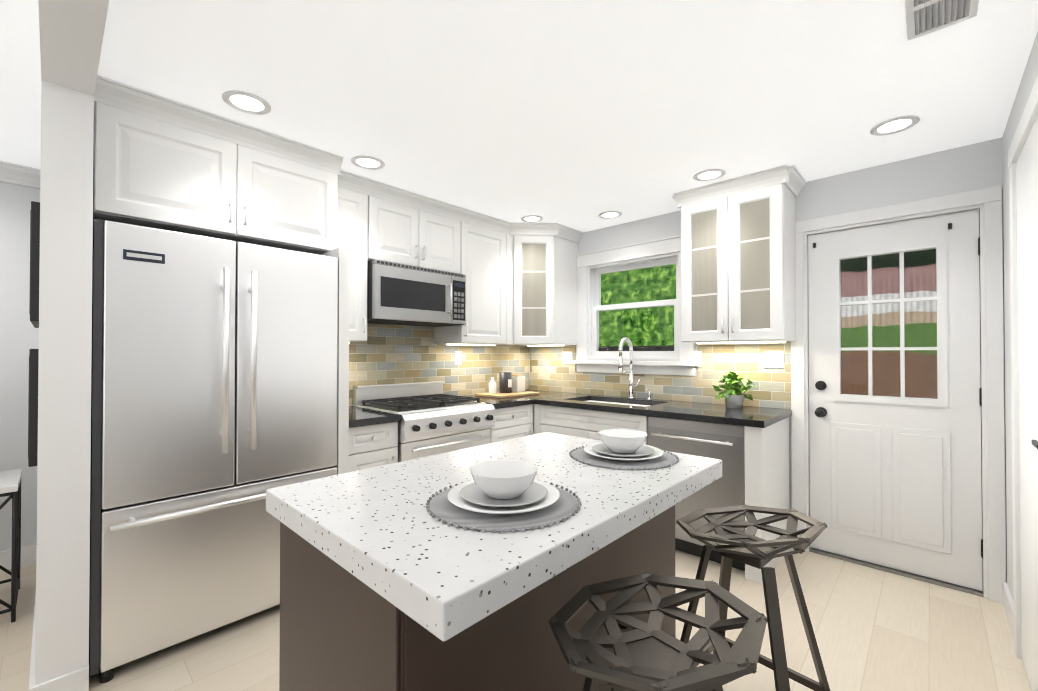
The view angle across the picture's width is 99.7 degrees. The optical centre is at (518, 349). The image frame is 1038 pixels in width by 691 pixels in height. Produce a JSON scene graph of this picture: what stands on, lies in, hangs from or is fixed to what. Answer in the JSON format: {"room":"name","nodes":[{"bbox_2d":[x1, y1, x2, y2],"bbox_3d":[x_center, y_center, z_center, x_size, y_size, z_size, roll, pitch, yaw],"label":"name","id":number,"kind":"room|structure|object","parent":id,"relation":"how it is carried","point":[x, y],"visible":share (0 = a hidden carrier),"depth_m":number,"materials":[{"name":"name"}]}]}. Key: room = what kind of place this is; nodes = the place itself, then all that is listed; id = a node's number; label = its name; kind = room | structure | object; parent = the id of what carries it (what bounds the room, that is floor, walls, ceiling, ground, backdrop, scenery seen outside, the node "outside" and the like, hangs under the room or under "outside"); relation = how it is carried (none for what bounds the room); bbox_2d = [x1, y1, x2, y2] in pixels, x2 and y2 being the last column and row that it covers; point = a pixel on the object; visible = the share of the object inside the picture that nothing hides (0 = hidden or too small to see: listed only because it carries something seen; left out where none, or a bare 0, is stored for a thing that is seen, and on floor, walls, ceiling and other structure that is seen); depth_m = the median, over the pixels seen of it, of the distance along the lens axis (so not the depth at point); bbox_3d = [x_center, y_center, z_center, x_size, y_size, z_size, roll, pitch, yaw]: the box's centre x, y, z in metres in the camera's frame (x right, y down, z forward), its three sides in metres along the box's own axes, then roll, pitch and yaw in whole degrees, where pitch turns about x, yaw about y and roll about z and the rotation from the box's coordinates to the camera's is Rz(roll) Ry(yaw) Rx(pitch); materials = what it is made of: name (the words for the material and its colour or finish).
{"room":"kitchen","nodes":[
{"label":"kitchen","id":0,"kind":"room"},
{"bbox_2d":[0,181,35,551],"bbox_3d":[-3.498,0.103,2.242,0.150,2.400,1.750,-1,-1,43],"label":"wall","id":1,"kind":"structure","parent":0,"point":[17,332],"depth_m":2.63,"materials":[{"name":"white paint"}]},
{"bbox_2d":[0,161,39,690],"bbox_3d":[-2.869,0.097,1.549,1.716,2.400,1.600,-1,-1,43],"label":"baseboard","id":2,"kind":"structure","parent":1,"relation":"attached to","point":[22,175],"depth_m":2.61,"materials":[{"name":"white wood"}]},
{"bbox_2d":[35,0,108,684],"bbox_3d":[-0.969,0.091,0.956,3.280,2.400,0.135,-1,-1,43],"label":"wall","id":3,"kind":"structure","parent":0,"point":[71,35],"depth_m":1.59,"materials":[{"name":"white paint"}]},
{"bbox_2d":[32,188,521,544],"bbox_3d":[-1.109,0.113,3.312,0.150,2.400,3.380,-1,-1,43],"label":"wall","id":4,"kind":"structure","parent":0,"point":[34,469],"depth_m":2.69,"materials":[{"name":"white paint"}]},
{"bbox_2d":[28,349,38,466],"bbox_3d":[-2.192,0.236,1.988,0.700,0.470,0.030,-1,-1,43],"label":"picture frame","id":5,"kind":"object","parent":4,"relation":"attached to","point":[33,412],"visible":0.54,"depth_m":1.75,"materials":[{"name":"black wood"}]},
{"bbox_2d":[29,201,39,327],"bbox_3d":[-2.192,-0.349,1.994,0.700,0.480,0.030,-1,-1,43],"label":"picture frame","id":6,"kind":"object","parent":4,"relation":"attached to","point":[34,259],"visible":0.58,"depth_m":1.75,"materials":[{"name":"black"}]},
{"bbox_2d":[93,75,340,254],"bbox_3d":[-1.571,-0.826,2.325,0.520,0.540,1.005,-1,-1,43],"label":"upper cabinet","id":7,"kind":"object","parent":4,"relation":"attached to","point":[161,162],"depth_m":2.06,"materials":[{"name":"white wood"}]},
{"bbox_2d":[341,171,372,342],"bbox_3d":[-1.198,-0.571,2.855,0.344,1.040,0.278,-1,-1,43],"label":"upper cabinet","id":8,"kind":"object","parent":4,"relation":"attached to","point":[356,191],"depth_m":2.79,"materials":[{"name":"white wood"}]},
{"bbox_2d":[373,180,464,274],"bbox_3d":[-0.838,-0.835,3.241,0.344,0.505,0.767,-1,-1,43],"label":"upper cabinet","id":9,"kind":"object","parent":4,"relation":"attached to","point":[410,228],"depth_m":3.11,"materials":[{"name":"white wood"}]},
{"bbox_2d":[367,259,465,326],"bbox_3d":[-0.798,-0.381,3.199,0.454,0.385,0.762,-1,-1,43],"label":"microwave","id":10,"kind":"object","parent":9,"relation":"attached to","point":[402,294],"visible":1,"depth_m":3.02,"materials":[{"name":"silver metal"}]},
{"bbox_2d":[349,324,528,405],"bbox_3d":[-0.659,0.112,3.678,0.004,0.587,2.226,-1,-1,43],"label":"backsplash","id":11,"kind":"structure","parent":4,"relation":"attached to","point":[389,354],"depth_m":3.57,"materials":[{"name":"tile"}]},
{"bbox_2d":[455,351,460,364],"bbox_3d":[-0.528,0.078,3.809,0.008,0.116,0.070,-1,-1,43],"label":"electrical outlet","id":12,"kind":"object","parent":11,"relation":"attached to","point":[457,357],"visible":1,"depth_m":3.80,"materials":[{"name":"white plastic"}]},
{"bbox_2d":[435,209,508,345],"bbox_3d":[-0.404,-0.563,3.701,0.344,1.040,0.497,-1,-1,43],"label":"upper cabinet","id":13,"kind":"object","parent":4,"relation":"attached to","point":[486,237],"depth_m":3.59,"materials":[{"name":"white wood"}]},
{"bbox_2d":[509,223,556,346],"bbox_3d":[0.130,-0.564,3.817,0.256,1.037,0.256,-1,-1,43],"label":"upper cabinet","id":14,"kind":"object","parent":4,"relation":"attached to","point":[532,259],"depth_m":3.81,"materials":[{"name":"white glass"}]},
{"bbox_2d":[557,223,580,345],"bbox_3d":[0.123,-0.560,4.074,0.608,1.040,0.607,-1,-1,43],"label":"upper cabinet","id":15,"kind":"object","parent":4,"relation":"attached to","point":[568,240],"depth_m":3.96,"materials":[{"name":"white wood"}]},
{"bbox_2d":[0,549,1031,690],"bbox_3d":[-0.771,1.330,1.893,4.590,0.060,5.290,-1,-1,43],"label":"floor","id":16,"kind":"structure","parent":0,"point":[876,629],"depth_m":1.95,"materials":[{"name":"beige wood"}]},
{"bbox_2d":[0,469,21,622],"bbox_3d":[-2.712,0.977,2.086,0.440,0.650,0.440,-1,-1,43],"label":"side table","id":17,"kind":"object","parent":16,"relation":"on","point":[10,483],"visible":1,"depth_m":2.10,"materials":[{"name":"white metal"}]},
{"bbox_2d":[89,219,337,683],"bbox_3d":[-1.502,0.400,2.204,0.690,1.805,0.950,-1,-1,43],"label":"fridge","id":18,"kind":"object","parent":16,"relation":"on","point":[214,364],"visible":0.85,"depth_m":1.90,"materials":[{"name":"silver metal"}]},
{"bbox_2d":[335,423,397,474],"bbox_3d":[-1.075,0.872,2.763,0.620,0.870,0.332,-1,-1,43],"label":"base cabinet","id":19,"kind":"object","parent":16,"relation":"on","point":[367,438],"depth_m":2.52,"materials":[{"name":"white wood"}]},
{"bbox_2d":[337,407,401,426],"bbox_3d":[-1.065,0.417,2.761,0.657,0.040,0.336,-1,-1,43],"label":"countertop","id":20,"kind":"structure","parent":19,"relation":"on","point":[353,416],"depth_m":2.55,"materials":[{"name":"black stone"}]},
{"bbox_2d":[353,381,494,461],"bbox_3d":[-0.663,0.786,3.134,0.706,1.050,0.756,-1,-1,43],"label":"range","id":21,"kind":"object","parent":16,"relation":"on","point":[435,420],"visible":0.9,"depth_m":2.99,"materials":[{"name":"silver metal"}]},
{"bbox_2d":[266,432,721,690],"bbox_3d":[0.008,0.834,1.324,0.777,0.920,1.172,-1,-1,43],"label":"kitchen island","id":22,"kind":"object","parent":16,"relation":"on","point":[388,582],"visible":0.92,"depth_m":0.96,"materials":[{"name":"white stone"}]},
{"bbox_2d":[426,460,581,532],"bbox_3d":[-0.036,0.330,1.062,0.372,0.082,0.373,-1,-1,43],"label":"place setting","id":23,"kind":"object","parent":22,"relation":"on","point":[502,496],"visible":0.98,"depth_m":1.00,"materials":[{"name":"white ceramic"}]},
{"bbox_2d":[569,429,678,469],"bbox_3d":[0.362,0.335,1.532,0.372,0.082,0.373,-1,-1,43],"label":"place setting","id":24,"kind":"object","parent":22,"relation":"on","point":[624,449],"visible":0.98,"depth_m":1.48,"materials":[{"name":"white ceramic"}]},
{"bbox_2d":[489,403,534,442],"bbox_3d":[-0.270,0.881,3.621,0.620,0.870,0.480,-1,-1,43],"label":"base cabinet","id":25,"kind":"object","parent":16,"relation":"on","point":[510,422],"depth_m":3.41,"materials":[{"name":"white wood"}]},
{"bbox_2d":[464,391,578,410],"bbox_3d":[-0.040,0.428,3.854,0.657,0.040,1.135,-1,-1,43],"label":"countertop","id":26,"kind":"structure","parent":25,"relation":"on","point":[520,401],"depth_m":3.53,"materials":[{"name":"black stone"}]},
{"bbox_2d":[475,372,539,397],"bbox_3d":[-0.099,0.305,3.898,0.320,0.206,0.500,-1,-1,43],"label":"tray","id":27,"kind":"object","parent":26,"relation":"on","point":[510,385],"visible":1,"depth_m":3.86,"materials":[{"name":"brown wood"}]},
{"bbox_2d":[534,398,653,445],"bbox_3d":[0.707,0.880,3.481,0.997,0.870,0.647,-1,-1,43],"label":"base cabinet","id":28,"kind":"object","parent":16,"relation":"on","point":[552,419],"depth_m":3.28,"materials":[{"name":"white wood"}]},
{"bbox_2d":[548,572,767,690],"bbox_3d":[0.259,0.885,0.822,0.448,0.809,0.435,0,-1,35],"label":"stool","id":29,"kind":"object","parent":16,"relation":"on","point":[650,655],"visible":1,"depth_m":0.84,"materials":[{"name":"brown metal"}]},
{"bbox_2d":[650,418,777,579],"bbox_3d":[1.289,0.875,2.936,0.597,0.870,0.647,-1,-1,43],"label":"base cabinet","id":30,"kind":"object","parent":16,"relation":"on","point":[748,446],"depth_m":2.59,"materials":[{"name":"silver metal"}]},
{"bbox_2d":[534,394,791,429],"bbox_3d":[0.968,0.422,3.223,1.672,0.040,0.677,-1,-1,43],"label":"countertop","id":31,"kind":"structure","parent":30,"relation":"on","point":[758,417],"depth_m":2.90,"materials":[{"name":"black stone"}]},
{"bbox_2d":[618,337,651,399],"bbox_3d":[0.922,0.153,3.489,0.206,0.502,0.218,-1,-1,43],"label":"faucet","id":32,"kind":"object","parent":31,"relation":"on","point":[620,361],"visible":1,"depth_m":3.57,"materials":[{"name":"silver metal"}]},
{"bbox_2d":[712,371,756,407],"bbox_3d":[1.474,0.274,3.000,0.284,0.252,0.292,-1,-1,43],"label":"plant","id":33,"kind":"object","parent":31,"relation":"on","point":[732,394],"visible":1,"depth_m":2.96,"materials":[{"name":"green plant"}]},
{"bbox_2d":[676,505,829,690],"bbox_3d":[0.682,0.889,1.294,0.435,0.809,0.448,0,-1,-41],"label":"stool","id":34,"kind":"object","parent":16,"relation":"on","point":[748,547],"visible":0.92,"depth_m":1.28,"materials":[{"name":"brown metal"}]},
{"bbox_2d":[0,0,1037,235],"bbox_3d":[-0.771,-1.130,1.916,4.590,0.060,5.290,-1,-1,43],"label":"ceiling","id":35,"kind":"structure","parent":0,"point":[580,115],"depth_m":1.82,"materials":[{"name":"white paint"}]},
{"bbox_2d":[222,90,270,114],"bbox_3d":[-1.210,-1.095,1.951,0.188,0.007,0.188,-1,-1,43],"label":"recessed light","id":36,"kind":"object","parent":35,"relation":"in","point":[246,102],"visible":1,"depth_m":1.95,"materials":[{"name":"white plastic"}]},
{"bbox_2d":[351,155,384,169],"bbox_3d":[-0.883,-1.090,2.563,0.188,0.007,0.188,-1,-1,43],"label":"recessed light","id":37,"kind":"object","parent":35,"relation":"in","point":[367,162],"visible":0.98,"depth_m":2.56,"materials":[{"name":"white plastic"}]},
{"bbox_2d":[521,215,542,222],"bbox_3d":[0.108,-1.080,3.635,0.188,0.007,0.188,-1,-1,43],"label":"recessed light","id":38,"kind":"object","parent":35,"relation":"in","point":[532,218],"visible":1,"depth_m":3.62,"materials":[{"name":"white plastic"}]},
{"bbox_2d":[598,211,621,218],"bbox_3d":[0.734,-1.081,3.527,0.188,0.007,0.188,-1,-1,43],"label":"recessed light","id":39,"kind":"object","parent":35,"relation":"in","point":[609,214],"visible":0.96,"depth_m":3.52,"materials":[{"name":"white plastic"}]},
{"bbox_2d":[693,169,725,180],"bbox_3d":[1.191,-1.088,2.742,0.188,0.007,0.188,-1,-1,43],"label":"recessed light","id":40,"kind":"object","parent":35,"relation":"in","point":[709,174],"visible":1,"depth_m":2.74,"materials":[{"name":"white plastic"}]},
{"bbox_2d":[870,115,919,135],"bbox_3d":[1.839,-1.094,2.147,0.188,0.007,0.188,-1,-1,43],"label":"recessed light","id":41,"kind":"object","parent":35,"relation":"in","point":[895,125],"visible":1,"depth_m":2.14,"materials":[{"name":"white plastic"}]},
{"bbox_2d":[905,0,978,40],"bbox_3d":[1.316,-1.098,1.363,0.170,0.013,0.360,-1,-1,43],"label":"ceiling vent","id":42,"kind":"object","parent":35,"relation":"in","point":[924,17],"visible":1,"depth_m":1.43,"materials":[{"name":"grey metal"}]},
{"bbox_2d":[529,141,987,509],"bbox_3d":[1.277,0.115,3.507,3.364,2.400,0.150,-1,-1,43],"label":"wall","id":43,"kind":"structure","parent":0,"point":[962,169],"depth_m":2.65,"materials":[{"name":"white paint"}]},
{"bbox_2d":[572,235,695,375],"bbox_3d":[0.975,-0.338,3.747,1.120,1.090,0.220,-1,-1,43],"label":"window","id":44,"kind":"structure","parent":43,"relation":"attached to","point":[592,266],"depth_m":3.76,"materials":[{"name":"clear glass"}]},
{"bbox_2d":[530,342,790,408],"bbox_3d":[0.961,0.182,3.692,2.323,0.447,0.010,-1,-1,43],"label":"backsplash","id":45,"kind":"structure","parent":43,"relation":"attached to","point":[549,371],"depth_m":3.33,"materials":[{"name":"tile"}]},
{"bbox_2d":[562,352,571,363],"bbox_3d":[0.455,0.081,4.154,0.120,0.116,0.008,-1,-1,43],"label":"electrical outlet","id":46,"kind":"object","parent":45,"relation":"attached to","point":[566,357],"visible":1,"depth_m":4.15,"materials":[{"name":"white plastic"}]},
{"bbox_2d":[688,351,701,366],"bbox_3d":[1.330,0.073,3.333,0.120,0.116,0.008,-1,-1,43],"label":"electrical outlet","id":47,"kind":"object","parent":45,"relation":"attached to","point":[698,357],"visible":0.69,"depth_m":3.31,"materials":[{"name":"white plastic"}]},
{"bbox_2d":[764,351,783,367],"bbox_3d":[1.724,0.070,2.963,0.120,0.116,0.008,-1,-1,43],"label":"electrical outlet","id":48,"kind":"object","parent":45,"relation":"attached to","point":[773,359],"visible":1,"depth_m":2.96,"materials":[{"name":"white plastic"}]},
{"bbox_2d":[677,165,796,342],"bbox_3d":[1.479,-0.570,2.979,0.630,1.040,0.347,-1,-1,43],"label":"upper cabinet","id":49,"kind":"object","parent":43,"relation":"attached to","point":[738,267],"depth_m":2.81,"materials":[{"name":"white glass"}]},
{"bbox_2d":[808,209,982,590],"bbox_3d":[2.166,0.270,2.575,0.785,2.029,0.124,-1,-1,43],"label":"exterior door","id":50,"kind":"structure","parent":43,"relation":"in","point":[895,482],"depth_m":2.54,"materials":[{"name":"white wood"}]},
{"bbox_2d":[791,186,1005,603],"bbox_3d":[2.197,0.235,2.628,0.947,2.146,0.172,-1,-1,43],"label":"door frame","id":51,"kind":"structure","parent":43,"relation":"attached to","point":[987,202],"depth_m":2.31,"materials":[{"name":"white wood"}]},
{"bbox_2d":[988,31,1037,598],"bbox_3d":[0.837,0.086,0.396,0.180,2.400,5.290,-1,-1,43],"label":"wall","id":52,"kind":"structure","parent":0,"point":[998,171],"depth_m":2.15,"materials":[{"name":"white paint"}]},
{"bbox_2d":[1003,582,1013,639],"bbox_3d":[2.329,1.246,2.072,0.015,0.110,0.488,-1,-1,43],"label":"baseboard","id":53,"kind":"structure","parent":52,"relation":"attached to","point":[1008,604],"depth_m":2.09,"materials":[{"name":"white wood"}]},
{"bbox_2d":[1008,75,1037,690],"bbox_3d":[1.802,0.211,1.547,0.050,2.170,1.010,-1,-1,43],"label":"door frame","id":54,"kind":"structure","parent":52,"relation":"attached to","point":[1023,181],"depth_m":1.68,"materials":[{"name":"white wood"}]},
{"label":"outside","id":55,"kind":"structure","parent":0,"visible":0},
{"bbox_2d":[599,264,675,345],"bbox_3d":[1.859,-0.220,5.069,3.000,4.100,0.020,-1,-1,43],"label":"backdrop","id":56,"kind":"structure","parent":55,"point":[637,282],"depth_m":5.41,"materials":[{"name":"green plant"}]},
{"bbox_2d":[840,249,937,398],"bbox_3d":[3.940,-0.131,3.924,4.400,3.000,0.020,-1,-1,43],"label":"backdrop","id":57,"kind":"structure","parent":55,"point":[884,327],"depth_m":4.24,"materials":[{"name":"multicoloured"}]}
]}

